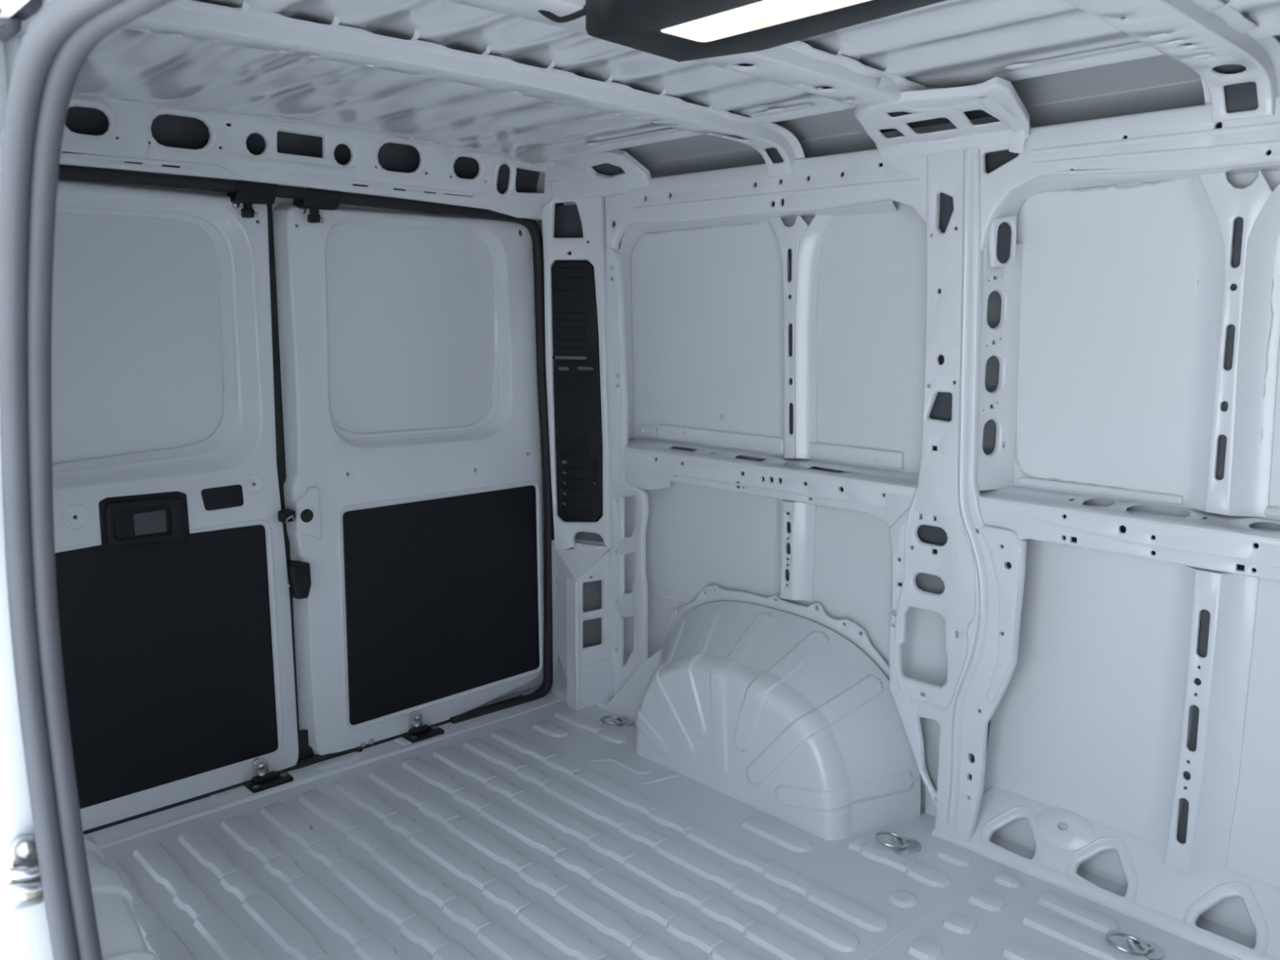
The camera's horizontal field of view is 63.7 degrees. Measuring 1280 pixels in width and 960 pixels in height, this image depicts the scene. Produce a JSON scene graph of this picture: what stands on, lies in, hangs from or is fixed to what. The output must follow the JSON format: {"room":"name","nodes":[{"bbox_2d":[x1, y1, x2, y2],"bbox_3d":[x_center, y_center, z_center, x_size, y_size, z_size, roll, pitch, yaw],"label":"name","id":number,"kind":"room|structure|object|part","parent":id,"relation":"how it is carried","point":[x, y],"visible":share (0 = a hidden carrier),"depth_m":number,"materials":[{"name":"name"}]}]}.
{"room":"cargo space","nodes":[
{"label":"cargo space","id":0,"kind":"room"},
{"bbox_2d":[0,0,158,959],"bbox_3d":[-0.574,0.301,1.023,0.333,1.940,2.890,-8,12,-42],"label":"door frame","id":1,"kind":"structure","parent":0,"point":[24,935],"depth_m":0.89,"materials":[{"name":"white paint"}]},
{"bbox_2d":[0,0,42,40],"bbox_3d":[-0.485,-0.373,0.804,0.048,0.056,0.030,-8,12,-42],"label":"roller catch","id":2,"kind":"object","parent":1,"relation":"attached to","point":[10,27],"visible":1,"depth_m":0.80,"materials":[{"name":"metal"}]},
{"bbox_2d":[3,834,44,910],"bbox_3d":[-0.527,0.341,0.888,0.038,0.067,0.030,-8,12,-42],"label":"door latch","id":3,"kind":"object","parent":1,"relation":"in","point":[23,888],"depth_m":0.88,"materials":[{"name":"metal"}]},
{"bbox_2d":[0,0,173,959],"bbox_3d":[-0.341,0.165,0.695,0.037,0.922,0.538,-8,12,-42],"label":"seal","id":4,"kind":"object","parent":1,"relation":"attached to","point":[53,51],"visible":1,"depth_m":0.82,"materials":[{"name":"grey rubber"}]},
{"bbox_2d":[59,96,651,711],"bbox_3d":[-0.753,-0.035,2.478,2.000,1.685,0.503,-8,12,-42],"label":"door frame","id":5,"kind":"structure","parent":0,"point":[567,195],"depth_m":2.79,"materials":[{"name":"white paint"}]},
{"bbox_2d":[51,177,315,831],"bbox_3d":[-1.139,0.076,2.395,0.980,1.550,0.105,-8,12,-42],"label":"door","id":6,"kind":"structure","parent":5,"relation":"in","point":[171,517],"depth_m":2.42,"materials":[{"name":"white paint"}]},
{"bbox_3d":[-1.207,-0.317,2.314,0.594,0.609,0.003,-8,12,-42],"label":"panel","id":7,"kind":"part","parent":6,"relation":"part of","materials":[{"name":"white metal"}]},
{"bbox_3d":[-0.927,-0.640,2.431,0.022,0.040,0.030,-8,12,-42],"label":"latch rod","id":8,"kind":"part","parent":6,"relation":"part of","materials":[{"name":"black plastic"}]},
{"bbox_2d":[83,694,523,834],"bbox_3d":[-0.914,0.756,2.703,1.500,0.032,0.024,-8,12,-42],"label":"sill gasket","id":9,"kind":"structure","parent":5,"relation":"attached to","point":[316,758],"depth_m":2.69,"materials":[{"name":"black rubber"}]},
{"bbox_2d":[57,164,554,724],"bbox_3d":[-0.879,0.030,2.595,1.660,1.511,0.043,-8,12,-42],"label":"weatherstrip","id":10,"kind":"object","parent":5,"relation":"attached to","point":[72,172],"visible":0.85,"depth_m":2.99,"materials":[{"name":"black rubber"}]},
{"bbox_2d":[271,187,544,755],"bbox_3d":[-0.588,-0.003,2.903,0.873,1.550,0.102,-8,12,-42],"label":"door","id":11,"kind":"structure","parent":5,"relation":"in","point":[413,484],"depth_m":2.85,"materials":[{"name":"white paint"}]},
{"bbox_3d":[-0.883,0.257,2.655,0.051,0.092,0.060,-8,12,-42],"label":"release lever","id":12,"kind":"part","parent":11,"relation":"part of","materials":[{"name":"black plastic"}]},
{"bbox_3d":[-0.851,0.088,2.638,0.066,0.139,0.012,-8,12,-42],"label":"latch plate","id":13,"kind":"part","parent":11,"relation":"part of","materials":[{"name":"white paint"}]},
{"bbox_3d":[-0.806,-0.656,2.542,0.022,0.040,0.030,-8,12,-42],"label":"latch rod","id":14,"kind":"part","parent":11,"relation":"part of","materials":[{"name":"black plastic"}]},
{"bbox_3d":[-0.766,0.759,2.820,0.027,0.055,0.022,4,10,24],"label":"lock rod","id":15,"kind":"part","parent":11,"relation":"part of","materials":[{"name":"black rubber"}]},
{"bbox_3d":[-0.629,-0.411,2.844,0.603,0.611,0.003,-8,12,-42],"label":"panel","id":16,"kind":"part","parent":11,"relation":"part of","materials":[{"name":"white metal"}]},
{"bbox_2d":[551,262,602,520],"bbox_3d":[-0.184,-0.250,3.026,0.157,0.768,0.037,4,10,24],"label":"access cover","id":17,"kind":"object","parent":5,"relation":"attached to","point":[577,393],"visible":1,"depth_m":3.02,"materials":[{"name":"black plastic"}]},
{"bbox_2d":[17,0,1279,177],"bbox_3d":[0.057,-0.651,1.470,2.060,0.196,2.960,-8,12,-42],"label":"ceiling","id":18,"kind":"structure","parent":0,"point":[504,78],"depth_m":1.85,"materials":[{"name":"white paint"}]},
{"bbox_2d":[537,4,585,22],"bbox_3d":[-0.090,-0.645,1.411,0.133,0.020,0.066,2,9,11],"label":"cable","id":19,"kind":"object","parent":18,"relation":"attached to","point":[580,13],"visible":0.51,"depth_m":1.42,"materials":[{"name":"black plastic"}]},
{"bbox_2d":[585,0,946,62],"bbox_3d":[0.168,-0.588,1.223,0.322,0.058,0.593,-8,12,-42],"label":"ceiling lamp","id":20,"kind":"object","parent":18,"relation":"attached to","point":[677,30],"visible":1,"depth_m":1.30,"materials":[{"name":"black plastic"}]},
{"bbox_3d":[0.148,-0.572,1.286,0.031,0.007,0.031,-5,11,-31],"label":"bulb","id":21,"kind":"part","parent":20,"relation":"part of","materials":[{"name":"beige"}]},
{"bbox_3d":[0.705,-0.712,2.001,0.295,0.140,2.800,-8,12,-42],"label":"cant rail","id":22,"kind":"part","parent":18,"relation":"part of","materials":[{"name":"white metal"}]},
{"bbox_2d":[85,684,1256,959],"bbox_3d":[0.083,0.925,1.756,1.950,0.040,2.910,-8,12,-42],"label":"floor","id":23,"kind":"structure","parent":0,"point":[537,829],"depth_m":2.20,"materials":[{"name":"paint"}]},
{"bbox_2d":[244,770,293,793],"bbox_3d":[-0.944,0.762,2.618,0.108,0.020,0.056,-8,12,-42],"label":"plate","id":24,"kind":"object","parent":23,"relation":"on","point":[272,779],"visible":1,"depth_m":2.61,"materials":[{"name":"black plastic"}]},
{"bbox_2d":[401,724,444,743],"bbox_3d":[-0.615,0.715,2.920,0.108,0.020,0.056,-8,12,-42],"label":"plate","id":25,"kind":"object","parent":23,"relation":"on","point":[424,731],"visible":1,"depth_m":2.91,"materials":[{"name":"black plastic"}]},
{"bbox_2d":[600,715,635,726],"bbox_3d":[-0.066,0.703,3.013,0.104,0.024,0.068,-4,10,-23],"label":"ring","id":26,"kind":"object","parent":23,"relation":"on","point":[620,722],"visible":1,"depth_m":3.01,"materials":[{"name":"metal"}]},
{"bbox_2d":[874,830,921,853],"bbox_3d":[0.582,0.814,2.324,0.104,0.024,0.068,1,9,4],"label":"ring","id":27,"kind":"object","parent":23,"relation":"on","point":[904,844],"visible":1,"depth_m":2.32,"materials":[{"name":"metal"}]},
{"bbox_2d":[1106,930,1164,959],"bbox_3d":[0.933,0.876,1.942,0.104,0.024,0.068,1,9,4],"label":"ring","id":28,"kind":"object","parent":23,"relation":"on","point":[1138,947],"visible":1,"depth_m":1.94,"materials":[{"name":"metal"}]},
{"bbox_2d":[604,94,1279,959],"bbox_3d":[0.686,0.071,2.172,0.322,1.580,2.891,-8,12,-42],"label":"wall","id":29,"kind":"structure","parent":0,"point":[947,483],"depth_m":2.21,"materials":[{"name":"white metal"}]},
{"bbox_3d":[0.394,0.183,2.685,0.041,0.265,0.137,-8,12,-42],"label":"post","id":30,"kind":"part","parent":29,"relation":"part of","materials":[{"name":"white metal"}]},
{"bbox_3d":[0.388,-0.357,2.579,0.056,0.615,0.249,-8,12,-42],"label":"post","id":31,"kind":"part","parent":29,"relation":"part of","materials":[{"name":"white metal"}]},
{"bbox_3d":[0.749,-0.560,2.019,0.031,0.255,2.470,-8,12,-42],"label":"rail","id":32,"kind":"part","parent":29,"relation":"part of","materials":[{"name":"white metal"}]},
{"bbox_3d":[0.794,0.105,2.170,0.094,0.134,2.470,-8,12,-42],"label":"belt rail","id":33,"kind":"part","parent":29,"relation":"part of","materials":[{"name":"white metal"}]},
{"bbox_3d":[0.755,0.291,2.175,0.021,0.388,0.090,-8,12,-42],"label":"doubler plate","id":34,"kind":"part","parent":29,"relation":"part of","materials":[{"name":"white paint"}]},
{"bbox_3d":[0.739,-0.486,2.097,0.066,0.104,0.012,-3,10,-21],"label":"slot plate","id":35,"kind":"part","parent":29,"relation":"part of","materials":[{"name":"white paint"}]},
{"bbox_3d":[1.183,0.838,1.904,0.110,0.129,1.385,-8,12,-42],"label":"rocker sill","id":36,"kind":"part","parent":29,"relation":"part of","materials":[{"name":"white paint"}]},
{"bbox_3d":[1.075,0.474,1.997,0.052,0.621,0.167,-8,12,-42],"label":"post","id":37,"kind":"part","parent":29,"relation":"part of","materials":[{"name":"white metal"}]},
{"bbox_3d":[1.071,-0.241,1.855,0.056,0.614,0.260,-8,12,-42],"label":"post","id":38,"kind":"part","parent":29,"relation":"part of","materials":[{"name":"white metal"}]}
]}

